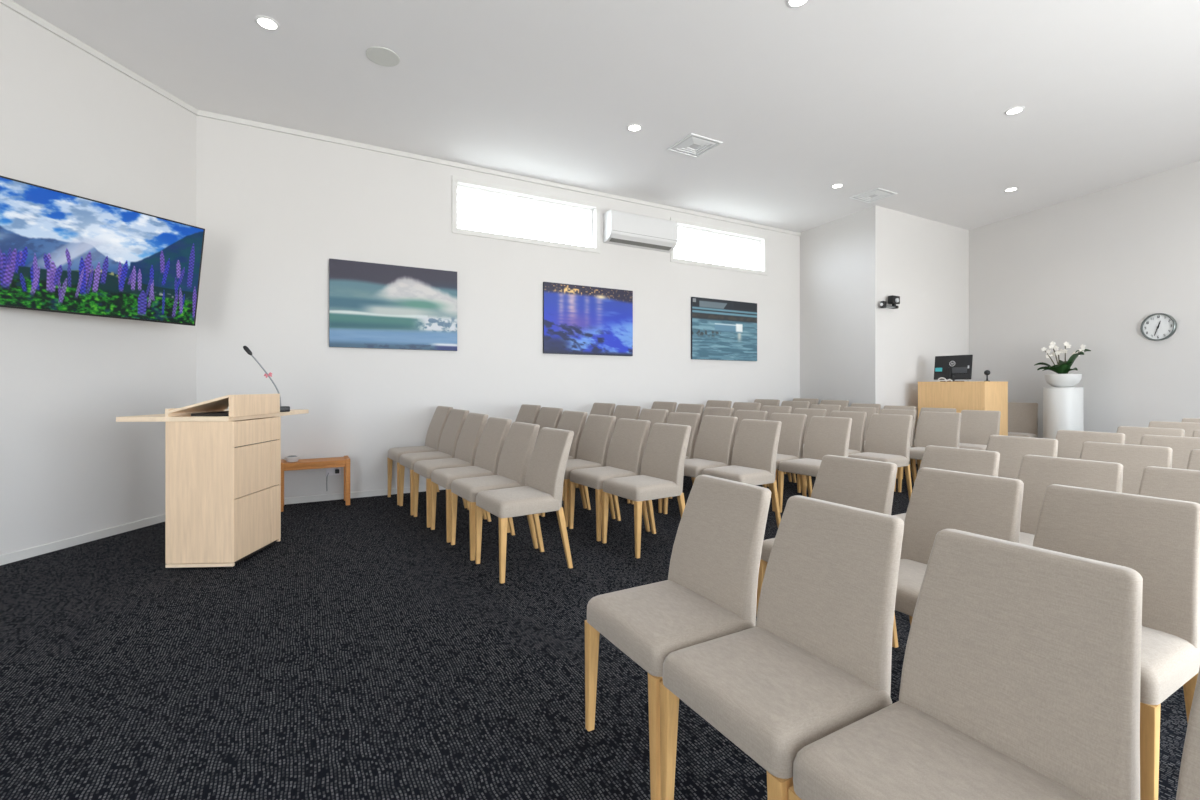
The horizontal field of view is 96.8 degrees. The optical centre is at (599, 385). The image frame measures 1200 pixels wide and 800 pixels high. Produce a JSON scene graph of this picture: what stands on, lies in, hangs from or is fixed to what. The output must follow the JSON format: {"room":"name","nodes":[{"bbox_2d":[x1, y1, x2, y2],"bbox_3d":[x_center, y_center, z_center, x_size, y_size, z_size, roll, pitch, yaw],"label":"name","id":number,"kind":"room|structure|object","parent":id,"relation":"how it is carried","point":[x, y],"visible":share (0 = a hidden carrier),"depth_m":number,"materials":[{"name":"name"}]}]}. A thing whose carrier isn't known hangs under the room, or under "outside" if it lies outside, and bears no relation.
{"room":"funeral chapel","nodes":[
{"label":"funeral chapel","id":0,"kind":"room"},
{"bbox_2d":[0,3,195,554],"bbox_3d":[-4.196,-0.710,2.798,0.150,3.820,4.570,0,0,7],"label":"wall","id":1,"kind":"structure","parent":0,"point":[71,122],"depth_m":4.09,"materials":[{"name":"paint"}]},
{"bbox_2d":[0,514,164,565],"bbox_3d":[-4.115,1.167,2.787,0.014,0.065,4.570,0,0,7],"label":"baseboard","id":2,"kind":"structure","parent":1,"relation":"attached to","point":[15,556],"depth_m":4.02,"materials":[{"name":"paint"}]},
{"bbox_2d":[0,0,197,114],"bbox_3d":[-4.111,-2.592,2.787,0.022,0.055,4.570,0,0,7],"label":"trim","id":3,"kind":"structure","parent":1,"relation":"attached to","point":[10,4],"depth_m":4.12,"materials":[{"name":"paint"}]},
{"bbox_2d":[0,176,204,325],"bbox_3d":[-3.781,-0.918,3.878,0.425,0.816,1.459,0,0,21],"label":"television","id":4,"kind":"object","parent":1,"relation":"attached to","point":[61,252],"visible":1,"depth_m":3.83,"materials":[{"name":"glass"}]},
{"bbox_2d":[196,115,799,497],"bbox_3d":[-0.195,-0.710,7.178,8.412,3.820,0.150,0,0,-29],"label":"wall","id":5,"kind":"structure","parent":0,"point":[273,208],"depth_m":5.95,"materials":[{"name":"paint"}]},
{"bbox_2d":[326,467,340,485],"bbox_3d":[-2.802,0.979,5.603,0.140,0.242,0.044,0,0,-29],"label":"wall socket","id":6,"kind":"object","parent":5,"relation":"attached to","point":[337,470],"visible":0.93,"depth_m":5.61,"materials":[{"name":"white plastic"}]},
{"bbox_2d":[284,485,444,504],"bbox_3d":[-0.199,1.167,7.082,8.312,0.065,0.014,0,0,-29],"label":"baseboard","id":7,"kind":"structure","parent":5,"relation":"attached to","point":[336,496],"depth_m":5.65,"materials":[{"name":"paint"}]},
{"bbox_2d":[329,258,456,350],"bbox_3d":[-2.257,-0.873,5.914,1.335,0.925,0.035,0,0,-29],"label":"picture","id":8,"kind":"object","parent":5,"relation":"attached to","point":[372,305],"visible":1,"depth_m":5.87},
{"bbox_2d":[197,110,800,235],"bbox_3d":[-0.197,-2.592,7.079,8.312,0.055,0.022,0,0,-29],"label":"trim","id":9,"kind":"structure","parent":5,"relation":"attached to","point":[202,113],"depth_m":6.23,"materials":[{"name":"paint"}]},
{"bbox_2d":[452,175,599,252],"bbox_3d":[-0.896,-2.125,6.763,1.980,0.670,0.139,0,0,-29],"label":"window","id":10,"kind":"structure","parent":5,"relation":"in","point":[455,179],"depth_m":6.68,"materials":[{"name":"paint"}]},
{"bbox_2d":[543,282,632,355],"bbox_3d":[-0.136,-0.870,7.105,1.340,0.910,0.035,0,0,-29],"label":"picture","id":11,"kind":"object","parent":5,"relation":"attached to","point":[577,319],"visible":1,"depth_m":7.05},
{"bbox_2d":[603,210,677,252],"bbox_3d":[0.575,-2.140,7.397,1.095,0.400,0.220,0,0,-29],"label":"air conditioner","id":12,"kind":"object","parent":5,"relation":"attached to","point":[620,228],"visible":1,"depth_m":7.28,"materials":[{"name":"white plastic"}]},
{"bbox_2d":[610,238,671,250],"bbox_3d":[0.574,-1.961,7.378,0.995,0.034,0.070,0,0,-29],"label":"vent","id":13,"kind":"object","parent":12,"relation":"attached to","point":[627,241],"depth_m":7.37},
{"bbox_2d":[670,217,766,275],"bbox_3d":[1.851,-2.135,8.305,1.960,0.650,0.139,0,0,-29],"label":"window","id":14,"kind":"structure","parent":5,"relation":"in","point":[681,221],"depth_m":8.30,"materials":[{"name":"paint"}]},
{"bbox_2d":[691,297,756,360],"bbox_3d":[1.944,-0.865,8.272,1.330,0.930,0.035,0,0,-29],"label":"picture","id":15,"kind":"object","parent":5,"relation":"attached to","point":[720,329],"visible":1,"depth_m":8.23},
{"bbox_2d":[0,464,1187,799],"bbox_3d":[1.755,1.250,3.210,13.396,0.100,8.680,0,0,-29],"label":"floor","id":16,"kind":"structure","parent":0,"point":[362,653],"depth_m":2.27,"materials":[{"name":"carpet"}]},
{"bbox_2d":[116,394,308,568],"bbox_3d":[-2.791,0.629,3.997,0.731,1.142,1.074,0,0,-3],"label":"lectern","id":17,"kind":"object","parent":16,"relation":"on","point":[223,467],"visible":1,"depth_m":3.48,"materials":[{"name":"brown wood"}]},
{"bbox_2d":[191,411,228,415],"bbox_3d":[-2.592,0.191,3.710,0.240,0.018,0.370,0,0,-3],"label":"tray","id":18,"kind":"object","parent":17,"relation":"on","point":[194,413],"depth_m":3.53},
{"bbox_2d":[243,346,289,411],"bbox_3d":[-2.567,-0.055,4.102,0.320,0.509,0.120,0,0,-25],"label":"gooseneck microphone","id":19,"kind":"object","parent":17,"relation":"on","point":[282,408],"visible":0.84,"depth_m":4.11,"materials":[{"name":"black plastic"}]},
{"bbox_2d":[281,456,349,511],"bbox_3d":[-2.860,0.967,5.350,0.622,0.466,0.302,0,0,-29],"label":"side table","id":20,"kind":"object","parent":16,"relation":"on","point":[316,463],"visible":0.81,"depth_m":5.28,"materials":[{"name":"orange wood"}]},
{"bbox_2d":[285,455,299,461],"bbox_3d":[-3.010,0.712,5.214,0.132,0.064,0.132,0,0,-29],"label":"dish","id":21,"kind":"object","parent":20,"relation":"on","point":[293,458],"visible":1,"depth_m":5.17,"materials":[{"name":"ceramic"}]},
{"bbox_2d":[387,406,452,504],"bbox_3d":[-1.927,0.713,5.720,0.578,0.975,0.496,0,0,-33],"label":"upholstered chair","id":22,"kind":"object","parent":16,"relation":"on","point":[441,414],"visible":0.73,"depth_m":5.71,"materials":[{"name":"beige fabric"}]},
{"bbox_2d":[399,409,468,514],"bbox_3d":[-1.645,0.720,5.294,0.569,0.960,0.489,0,0,-33],"label":"upholstered chair","id":23,"kind":"object","parent":16,"relation":"on","point":[452,429],"visible":0.75,"depth_m":5.25,"materials":[{"name":"beige fabric"}]},
{"bbox_2d":[413,413,488,527],"bbox_3d":[-1.357,0.729,4.859,0.559,0.943,0.480,0,0,-33],"label":"upholstered chair","id":24,"kind":"object","parent":16,"relation":"on","point":[473,427],"visible":0.82,"depth_m":4.81,"materials":[{"name":"beige fabric"}]},
{"bbox_2d":[431,417,511,542],"bbox_3d":[-1.066,0.738,4.421,0.548,0.925,0.471,0,0,-33],"label":"upholstered chair","id":25,"kind":"object","parent":16,"relation":"on","point":[495,432],"visible":0.79,"depth_m":4.38,"materials":[{"name":"beige fabric"}]},
{"bbox_2d":[450,422,539,560],"bbox_3d":[-0.784,0.744,3.994,0.541,0.912,0.464,0,0,-33],"label":"upholstered chair","id":26,"kind":"object","parent":16,"relation":"on","point":[519,444],"visible":0.85,"depth_m":3.94,"materials":[{"name":"beige fabric"}]},
{"bbox_2d":[475,427,573,583],"bbox_3d":[-0.502,0.750,3.567,0.534,0.900,0.458,0,0,-33],"label":"upholstered chair","id":27,"kind":"object","parent":16,"relation":"on","point":[542,492],"visible":1,"depth_m":3.50,"materials":[{"name":"beige fabric"}]},
{"bbox_2d":[515,404,540,423],"bbox_3d":[-1.034,0.711,6.139,0.580,0.979,0.498,0,0,-33],"label":"upholstered chair","id":28,"kind":"object","parent":16,"relation":"on","point":[527,413],"visible":0.3,"depth_m":6.20,"materials":[{"name":"beige fabric"}]},
{"bbox_2d":[535,407,562,443],"bbox_3d":[-0.745,0.718,5.703,0.572,0.964,0.491,0,0,-33],"label":"upholstered chair","id":29,"kind":"object","parent":16,"relation":"on","point":[549,417],"visible":0.34,"depth_m":5.77,"materials":[{"name":"beige fabric"}]},
{"bbox_2d":[538,410,587,514],"bbox_3d":[-0.466,0.729,5.284,0.559,0.943,0.480,0,0,-33],"label":"upholstered chair","id":30,"kind":"object","parent":16,"relation":"on","point":[574,421],"visible":0.38,"depth_m":5.24,"materials":[{"name":"beige fabric"}]},
{"bbox_2d":[541,414,615,526],"bbox_3d":[-0.191,0.738,4.869,0.548,0.925,0.471,0,0,-33],"label":"upholstered chair","id":31,"kind":"object","parent":16,"relation":"on","point":[596,436],"visible":0.79,"depth_m":4.84,"materials":[{"name":"beige fabric"}]},
{"bbox_2d":[576,403,615,487],"bbox_3d":[-0.167,0.709,6.634,0.583,0.983,0.500,0,0,-33],"label":"upholstered chair","id":32,"kind":"object","parent":16,"relation":"on","point":[607,409],"visible":0.3,"depth_m":6.69,"materials":[{"name":"beige fabric"}]},
{"bbox_2d":[569,418,650,540],"bbox_3d":[0.086,0.744,4.450,0.541,0.912,0.464,0,0,-33],"label":"upholstered chair","id":33,"kind":"object","parent":16,"relation":"on","point":[626,449],"visible":0.89,"depth_m":4.42,"materials":[{"name":"beige fabric"}]},
{"bbox_2d":[612,405,640,435],"bbox_3d":[0.119,0.716,6.202,0.574,0.968,0.493,0,0,-33],"label":"upholstered chair","id":34,"kind":"object","parent":16,"relation":"on","point":[621,411],"visible":0.16,"depth_m":6.29,"materials":[{"name":"beige fabric"}]},
{"bbox_2d":[602,423,690,557],"bbox_3d":[0.358,0.750,4.038,0.534,0.900,0.458,0,0,-33],"label":"upholstered chair","id":35,"kind":"object","parent":16,"relation":"on","point":[661,475],"visible":0.98,"depth_m":4.00,"materials":[{"name":"beige fabric"}]},
{"bbox_2d":[627,408,668,503],"bbox_3d":[0.397,0.729,5.787,0.559,0.943,0.480,0,0,-33],"label":"upholstered chair","id":36,"kind":"object","parent":16,"relation":"on","point":[654,416],"visible":0.24,"depth_m":5.83,"materials":[{"name":"beige fabric"}]},
{"bbox_2d":[651,401,676,423],"bbox_3d":[0.659,0.707,7.101,0.585,0.987,0.502,0,0,-33],"label":"upholstered chair","id":37,"kind":"object","parent":16,"relation":"on","point":[670,406],"visible":0.23,"depth_m":7.16,"materials":[{"name":"beige fabric"}]},
{"bbox_2d":[631,412,699,512],"bbox_3d":[0.670,0.738,5.377,0.548,0.925,0.471,0,0,-33],"label":"upholstered chair","id":38,"kind":"object","parent":16,"relation":"on","point":[678,418],"visible":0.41,"depth_m":5.33,"materials":[{"name":"beige fabric"}]},
{"bbox_2d":[585,475,770,799],"bbox_3d":[0.271,0.772,1.809,0.508,0.856,0.436,0,0,-29],"label":"upholstered chair","id":39,"kind":"object","parent":16,"relation":"on","point":[709,592],"visible":0.89,"depth_m":1.77,"materials":[{"name":"beige fabric"}]},
{"bbox_2d":[676,403,703,442],"bbox_3d":[0.945,0.714,6.670,0.576,0.971,0.495,0,0,-33],"label":"upholstered chair","id":40,"kind":"object","parent":16,"relation":"on","point":[688,408],"visible":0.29,"depth_m":6.72,"materials":[{"name":"beige fabric"}]},
{"bbox_2d":[664,415,737,513],"bbox_3d":[0.944,0.744,4.961,0.541,0.912,0.464,0,0,-33],"label":"upholstered chair","id":41,"kind":"object","parent":16,"relation":"on","point":[714,443],"visible":0.72,"depth_m":4.97,"materials":[{"name":"beige fabric"}]},
{"bbox_2d":[699,407,733,428],"bbox_3d":[1.222,0.729,6.257,0.559,0.943,0.480,0,0,-33],"label":"upholstered chair","id":42,"kind":"object","parent":16,"relation":"on","point":[715,411],"visible":0.19,"depth_m":6.36,"materials":[{"name":"beige fabric"}]},
{"bbox_2d":[701,400,731,420],"bbox_3d":[1.504,0.705,7.575,0.587,0.990,0.504,0,0,-33],"label":"upholstered chair","id":43,"kind":"object","parent":16,"relation":"on","point":[710,403],"visible":0.23,"depth_m":7.69,"materials":[{"name":"beige fabric"}]},
{"bbox_2d":[702,419,781,526],"bbox_3d":[1.214,0.750,4.553,0.534,0.900,0.458,0,0,-33],"label":"upholstered chair","id":44,"kind":"object","parent":16,"relation":"on","point":[754,455],"visible":0.9,"depth_m":4.52,"materials":[{"name":"beige fabric"}]},
{"bbox_2d":[732,402,760,416],"bbox_3d":[1.790,0.712,7.144,0.578,0.975,0.497,0,0,-33],"label":"upholstered chair","id":45,"kind":"object","parent":16,"relation":"on","point":[737,405],"visible":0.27,"depth_m":7.26,"materials":[{"name":"beige fabric"}]},
{"bbox_2d":[733,410,767,487],"bbox_3d":[1.494,0.738,5.848,0.548,0.925,0.471,0,0,-33],"label":"upholstered chair","id":46,"kind":"object","parent":16,"relation":"on","point":[740,414],"visible":0.2,"depth_m":5.97,"materials":[{"name":"beige fabric"}]},
{"bbox_2d":[754,399,779,410],"bbox_3d":[2.346,0.703,8.054,0.590,0.994,0.506,0,0,-33],"label":"upholstered chair","id":47,"kind":"object","parent":16,"relation":"on","point":[769,402],"visible":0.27,"depth_m":8.15,"materials":[{"name":"beige fabric"}]},
{"bbox_2d":[761,405,791,485],"bbox_3d":[2.068,0.729,6.732,0.559,0.943,0.480,0,0,-33],"label":"upholstered chair","id":48,"kind":"object","parent":16,"relation":"on","point":[770,409],"visible":0.26,"depth_m":6.82,"materials":[{"name":"beige fabric"}]},
{"bbox_2d":[660,495,903,799],"bbox_3d":[0.490,0.772,1.417,0.508,0.856,0.436,0,0,-29],"label":"upholstered chair","id":49,"kind":"object","parent":16,"relation":"on","point":[815,662],"visible":0.94,"depth_m":1.38,"materials":[{"name":"beige fabric"}]},
{"bbox_2d":[768,413,806,510],"bbox_3d":[1.768,0.744,5.433,0.541,0.912,0.464,0,0,-33],"label":"upholstered chair","id":50,"kind":"object","parent":16,"relation":"on","point":[791,438],"visible":0.42,"depth_m":5.40,"materials":[{"name":"beige fabric"}]},
{"bbox_2d":[781,401,809,473],"bbox_3d":[2.630,0.710,7.625,0.581,0.979,0.499,0,0,-33],"label":"upholstered chair","id":51,"kind":"object","parent":16,"relation":"on","point":[794,404],"visible":0.22,"depth_m":7.71,"materials":[{"name":"beige fabric"}]},
{"bbox_2d":[767,408,826,492],"bbox_3d":[2.340,0.738,6.322,0.548,0.925,0.471,0,0,-33],"label":"upholstered chair","id":52,"kind":"object","parent":16,"relation":"on","point":[810,413],"visible":0.26,"depth_m":6.38,"materials":[{"name":"beige fabric"}]},
{"bbox_2d":[793,398,818,408],"bbox_3d":[3.104,0.701,8.479,0.592,0.998,0.508,0,0,-33],"label":"upholstered chair","id":53,"kind":"object","parent":16,"relation":"on","point":[812,401],"visible":0.22,"depth_m":8.51,"materials":[{"name":"beige fabric"}]},
{"bbox_2d":[787,404,840,473],"bbox_3d":[2.908,0.729,7.216,0.559,0.943,0.480,0,0,-33],"label":"upholstered chair","id":54,"kind":"object","parent":16,"relation":"on","point":[829,408],"visible":0.25,"depth_m":7.27,"materials":[{"name":"beige fabric"}]},
{"bbox_2d":[778,416,851,512],"bbox_3d":[2.036,0.750,5.027,0.534,0.900,0.458,0,0,-33],"label":"upholstered chair","id":55,"kind":"object","parent":16,"relation":"on","point":[825,435],"visible":0.74,"depth_m":5.05,"materials":[{"name":"beige fabric"}]},
{"bbox_2d":[757,455,898,647],"bbox_3d":[1.075,0.780,2.519,0.498,0.840,0.428,0,0,-29],"label":"upholstered chair","id":56,"kind":"object","parent":16,"relation":"on","point":[865,484],"visible":0.32,"depth_m":2.56,"materials":[{"name":"beige fabric"}]},
{"bbox_2d":[820,400,848,410],"bbox_3d":[3.388,0.709,8.051,0.583,0.983,0.501,0,0,-33],"label":"upholstered chair","id":57,"kind":"object","parent":16,"relation":"on","point":[844,403],"visible":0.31,"depth_m":8.12,"materials":[{"name":"beige fabric"}]},
{"bbox_2d":[804,411,866,490],"bbox_3d":[2.614,0.744,5.908,0.541,0.912,0.464,0,0,-33],"label":"upholstered chair","id":58,"kind":"object","parent":16,"relation":"on","point":[856,442],"visible":0.41,"depth_m":5.87,"materials":[{"name":"beige fabric"}]},
{"bbox_2d":[843,407,875,443],"bbox_3d":[3.178,0.738,6.809,0.548,0.925,0.471,0,0,-33],"label":"upholstered chair","id":59,"kind":"object","parent":16,"relation":"on","point":[870,410],"visible":0.23,"depth_m":6.80,"materials":[{"name":"beige fabric"}]},
{"bbox_2d":[850,403,880,413],"bbox_3d":[3.666,0.729,7.642,0.559,0.943,0.480,0,0,-33],"label":"upholstered chair","id":60,"kind":"object","parent":16,"relation":"on","point":[877,406],"visible":0.2,"depth_m":7.71,"materials":[{"name":"beige fabric"}]},
{"bbox_2d":[848,414,912,500],"bbox_3d":[2.882,0.750,5.502,0.534,0.900,0.458,0,0,-33],"label":"upholstered chair","id":61,"kind":"object","parent":16,"relation":"on","point":[888,436],"visible":0.75,"depth_m":5.50,"materials":[{"name":"beige fabric"}]},
{"bbox_2d":[864,409,916,490],"bbox_3d":[3.450,0.744,6.397,0.541,0.912,0.464,0,0,-33],"label":"upholstered chair","id":62,"kind":"object","parent":16,"relation":"on","point":[913,413],"visible":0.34,"depth_m":6.33,"materials":[{"name":"beige fabric"}]},
{"bbox_2d":[883,405,916,478],"bbox_3d":[3.937,0.738,7.235,0.548,0.925,0.471,0,0,-33],"label":"upholstered chair","id":63,"kind":"object","parent":16,"relation":"on","point":[885,406],"visible":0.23,"depth_m":7.29,"materials":[{"name":"beige fabric"}]},
{"bbox_2d":[902,408,955,478],"bbox_3d":[4.209,0.744,6.823,0.541,0.912,0.464,0,0,-33],"label":"upholstered chair","id":64,"kind":"object","parent":16,"relation":"on","point":[922,409],"visible":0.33,"depth_m":6.96,"materials":[{"name":"beige fabric"}]},
{"bbox_2d":[898,411,961,491],"bbox_3d":[3.717,0.750,5.993,0.534,0.900,0.458,0,0,-33],"label":"upholstered chair","id":65,"kind":"object","parent":16,"relation":"on","point":[934,428],"visible":0.58,"depth_m":6.04,"materials":[{"name":"beige fabric"}]},
{"bbox_2d":[892,445,999,521],"bbox_3d":[1.882,0.780,2.960,0.498,0.840,0.428,0,0,-29],"label":"upholstered chair","id":66,"kind":"object","parent":16,"relation":"on","point":[983,462],"visible":0.28,"depth_m":3.03,"materials":[{"name":"beige fabric"}]},
{"bbox_2d":[895,467,1023,625],"bbox_3d":[1.317,0.780,2.087,0.498,0.840,0.428,0,0,-29],"label":"upholstered chair","id":67,"kind":"object","parent":16,"relation":"on","point":[940,499],"visible":0.44,"depth_m":2.15,"materials":[{"name":"beige fabric"}]},
{"bbox_2d":[918,381,1007,435],"bbox_3d":[5.149,0.569,7.590,0.619,1.262,0.884,0,0,-29],"label":"desk","id":68,"kind":"object","parent":16,"relation":"on","point":[960,395],"visible":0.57,"depth_m":7.31,"materials":[{"name":"brown wood"}]},
{"bbox_2d":[934,355,972,381],"bbox_3d":[5.059,-0.251,7.657,0.180,0.378,0.500,0,0,-29],"label":"desktop monitor","id":69,"kind":"object","parent":68,"relation":"on","point":[954,367],"visible":0.98,"depth_m":7.63,"materials":[{"name":"black plastic"}]},
{"bbox_2d":[788,529,1142,799],"bbox_3d":[0.710,0.772,1.026,0.508,0.856,0.436,0,0,-29],"label":"upholstered chair","id":70,"kind":"object","parent":16,"relation":"on","point":[1021,670],"visible":1,"depth_m":1.04,"materials":[{"name":"beige fabric"}]},
{"bbox_2d":[959,410,1000,449],"bbox_3d":[4.476,0.750,6.419,0.534,0.900,0.458,0,0,-33],"label":"upholstered chair","id":71,"kind":"object","parent":16,"relation":"on","point":[976,427],"visible":0.41,"depth_m":6.47,"materials":[{"name":"beige fabric"}]},
{"bbox_2d":[986,435,1057,478],"bbox_3d":[2.698,0.775,3.545,0.504,0.850,0.433,0,0,-29],"label":"upholstered chair","id":72,"kind":"object","parent":16,"relation":"on","point":[1012,449],"visible":0.27,"depth_m":3.63,"materials":[{"name":"beige fabric"}]},
{"bbox_2d":[1008,402,1037,437],"bbox_3d":[5.956,0.722,7.671,0.568,0.957,0.487,0,0,-38],"label":"upholstered chair","id":73,"kind":"object","parent":16,"relation":"on","point":[1022,417],"visible":0.37,"depth_m":7.70,"materials":[{"name":"beige fabric"}]},
{"bbox_2d":[1043,387,1083,438],"bbox_3d":[6.290,0.609,7.242,0.418,1.182,0.418,0,0,-29],"label":"pedestal","id":74,"kind":"object","parent":16,"relation":"on","point":[1063,407],"visible":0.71,"depth_m":7.09,"materials":[{"name":"white paint"}]},
{"bbox_2d":[1035,341,1090,386],"bbox_3d":[6.280,-0.299,7.259,0.398,0.635,0.515,0,0,-9],"label":"potted orchid","id":75,"kind":"object","parent":74,"relation":"on","point":[1062,379],"visible":0.99,"depth_m":7.18,"materials":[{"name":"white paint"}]},
{"bbox_2d":[1017,455,1122,545],"bbox_3d":[2.127,0.780,2.525,0.498,0.840,0.428,0,0,-29],"label":"upholstered chair","id":76,"kind":"object","parent":16,"relation":"on","point":[1037,472],"visible":0.31,"depth_m":2.65,"materials":[{"name":"beige fabric"}]},
{"bbox_2d":[1055,430,1124,458],"bbox_3d":[3.514,0.772,3.928,0.507,0.855,0.435,0,0,-29],"label":"upholstered chair","id":77,"kind":"object","parent":16,"relation":"on","point":[1070,442],"visible":0.27,"depth_m":4.06,"materials":[{"name":"beige fabric"}]},
{"bbox_2d":[1033,484,1199,799],"bbox_3d":[1.545,0.780,1.682,0.498,0.840,0.428,0,0,-29],"label":"upholstered chair","id":78,"kind":"object","parent":16,"relation":"on","point":[1157,538],"visible":0.59,"depth_m":1.63,"materials":[{"name":"beige fabric"}]},
{"bbox_2d":[1079,442,1172,494],"bbox_3d":[2.955,0.775,3.087,0.504,0.850,0.433,0,0,-29],"label":"upholstered chair","id":79,"kind":"object","parent":16,"relation":"on","point":[1133,458],"visible":0.23,"depth_m":3.13,"materials":[{"name":"beige fabric"}]},
{"bbox_2d":[1116,426,1184,444],"bbox_3d":[4.342,0.771,4.290,0.508,0.857,0.436,0,0,-29],"label":"upholstered chair","id":80,"kind":"object","parent":16,"relation":"on","point":[1133,435],"visible":0.22,"depth_m":4.42,"materials":[{"name":"beige fabric"}]},
{"bbox_2d":[1138,466,1199,503],"bbox_3d":[2.352,0.780,2.123,0.498,0.840,0.428,0,0,-29],"label":"upholstered chair","id":81,"kind":"object","parent":16,"relation":"on","point":[1160,482],"visible":0.27,"depth_m":2.30,"materials":[{"name":"beige fabric"}]},
{"bbox_2d":[1140,435,1199,468],"bbox_3d":[3.751,0.772,3.505,0.507,0.855,0.435,0,0,-29],"label":"upholstered chair","id":82,"kind":"object","parent":16,"relation":"on","point":[1181,447],"visible":0.25,"depth_m":3.60,"materials":[{"name":"beige fabric"}]},
{"bbox_2d":[1148,421,1199,436],"bbox_3d":[5.104,0.765,4.764,0.515,0.869,0.442,0,0,-29],"label":"upholstered chair","id":83,"kind":"object","parent":16,"relation":"on","point":[1189,427],"visible":0.21,"depth_m":4.86,"materials":[{"name":"beige fabric"}]},
{"bbox_2d":[1176,668,1199,799],"bbox_3d":[0.930,0.772,0.634,0.508,0.856,0.436,0,0,-29],"label":"upholstered chair","id":84,"kind":"object","parent":16,"relation":"on","point":[1188,788],"visible":1,"depth_m":0.85,"materials":[{"name":"beige fabric"}]},
{"bbox_2d":[1182,418,1199,422],"bbox_3d":[5.891,0.764,5.200,0.516,0.871,0.444,0,0,-29],"label":"upholstered chair","id":85,"kind":"object","parent":16,"relation":"on","point":[1191,420],"visible":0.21,"depth_m":5.41,"materials":[{"name":"beige fabric"}]},
{"bbox_2d":[1187,449,1199,470],"bbox_3d":[3.183,0.775,2.682,0.504,0.850,0.433,0,0,-29],"label":"upholstered chair","id":86,"kind":"object","parent":16,"relation":"on","point":[1194,458],"visible":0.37,"depth_m":2.92,"materials":[{"name":"beige fabric"}]},
{"bbox_2d":[1192,430,1199,437],"bbox_3d":[4.560,0.771,3.902,0.508,0.857,0.436,0,0,-29],"label":"upholstered chair","id":87,"kind":"object","parent":16,"relation":"on","point":[1196,433],"visible":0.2,"depth_m":4.16,"materials":[{"name":"beige fabric"}]},
{"bbox_2d":[12,0,1199,232],"bbox_3d":[1.755,-2.670,3.210,13.396,0.100,8.680,0,0,-29],"label":"ceiling","id":88,"kind":"structure","parent":0,"point":[910,99],"depth_m":4.63,"materials":[{"name":"paint"}]},
{"bbox_2d":[255,16,279,30],"bbox_3d":[-2.401,-2.615,3.847,0.156,0.008,0.156,0,0,-29],"label":"recessed light","id":89,"kind":"object","parent":88,"relation":"in","point":[265,22],"visible":1,"depth_m":3.84,"materials":[{"name":"white plastic"}]},
{"bbox_2d":[366,47,399,66],"bbox_3d":[-1.726,-2.616,4.238,0.250,0.008,0.250,0,0,-29],"label":"ceiling speaker","id":90,"kind":"object","parent":88,"relation":"attached to","point":[382,56],"visible":1,"depth_m":4.22},
{"bbox_2d":[627,124,641,131],"bbox_3d":[0.350,-2.615,5.403,0.156,0.008,0.156,0,0,-29],"label":"recessed light","id":91,"kind":"object","parent":88,"relation":"in","point":[632,127],"visible":1,"depth_m":5.39,"materials":[{"name":"white plastic"}]},
{"bbox_2d":[667,133,722,157],"bbox_3d":[1.029,-2.612,5.807,0.430,0.016,0.430,0,0,-29],"label":"ceiling vent","id":92,"kind":"object","parent":88,"relation":"in","point":[693,145],"visible":1,"depth_m":5.79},
{"bbox_2d":[786,0,809,7],"bbox_3d":[1.345,-2.615,3.611,0.156,0.008,0.156,0,0,-29],"label":"recessed light","id":93,"kind":"object","parent":88,"relation":"in","point":[791,3],"visible":1,"depth_m":3.64,"materials":[{"name":"white plastic"}]},
{"bbox_2d":[831,183,843,187],"bbox_3d":[3.104,-2.615,6.972,0.156,0.008,0.156,0,0,-29],"label":"recessed light","id":94,"kind":"object","parent":88,"relation":"in","point":[839,185],"visible":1,"depth_m":6.95,"materials":[{"name":"white plastic"}]},
{"bbox_2d":[849,188,897,203],"bbox_3d":[3.754,-2.612,7.326,0.430,0.016,0.430,0,0,-29],"label":"ceiling vent","id":95,"kind":"object","parent":88,"relation":"in","point":[876,194],"visible":1,"depth_m":7.32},
{"bbox_2d":[1004,187,1017,191],"bbox_3d":[5.475,-2.615,7.099,0.156,0.008,0.156,0,0,-29],"label":"recessed light","id":96,"kind":"object","parent":88,"relation":"in","point":[1012,188],"visible":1,"depth_m":7.09,"materials":[{"name":"white plastic"}]},
{"bbox_2d":[1004,106,1024,114],"bbox_3d":[3.943,-2.615,5.069,0.156,0.008,0.156,0,0,-29],"label":"recessed light","id":97,"kind":"object","parent":88,"relation":"in","point":[1015,110],"visible":1,"depth_m":5.06,"materials":[{"name":"white plastic"}]},
{"bbox_2d":[800,205,968,459],"bbox_3d":[4.731,-0.710,8.998,2.540,3.820,1.500,0,0,-29],"label":"wall column","id":98,"kind":"structure","parent":0,"point":[853,349],"depth_m":8.28,"materials":[{"name":"paint"}]},
{"bbox_2d":[880,295,899,308],"bbox_3d":[4.218,-1.220,7.761,0.375,0.190,0.154,0,0,-29],"label":"security camera","id":99,"kind":"object","parent":98,"relation":"attached to","point":[892,299],"visible":1,"depth_m":7.74,"materials":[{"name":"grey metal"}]},
{"bbox_2d":[1045,374,1081,386],"bbox_3d":[6.290,-0.072,7.242,0.384,0.180,0.384,0,0,-29],"label":"bowl","id":100,"kind":"object","parent":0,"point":[1055,380],"depth_m":7.12,"materials":[{"name":"ceramic"}]},
{"bbox_2d":[969,160,1199,437],"bbox_3d":[7.255,-0.710,5.417,0.150,3.820,7.400,0,0,-15],"label":"wall","id":101,"kind":"structure","parent":0,"point":[1088,270],"depth_m":7.13,"materials":[{"name":"paint"}]},
{"bbox_2d":[1140,313,1176,340],"bbox_3d":[6.850,-0.725,6.542,0.035,0.336,0.336,0,0,-15],"label":"wall clock","id":102,"kind":"object","parent":101,"relation":"attached to","point":[1157,326],"visible":1,"depth_m":6.54,"materials":[{"name":"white plastic"}]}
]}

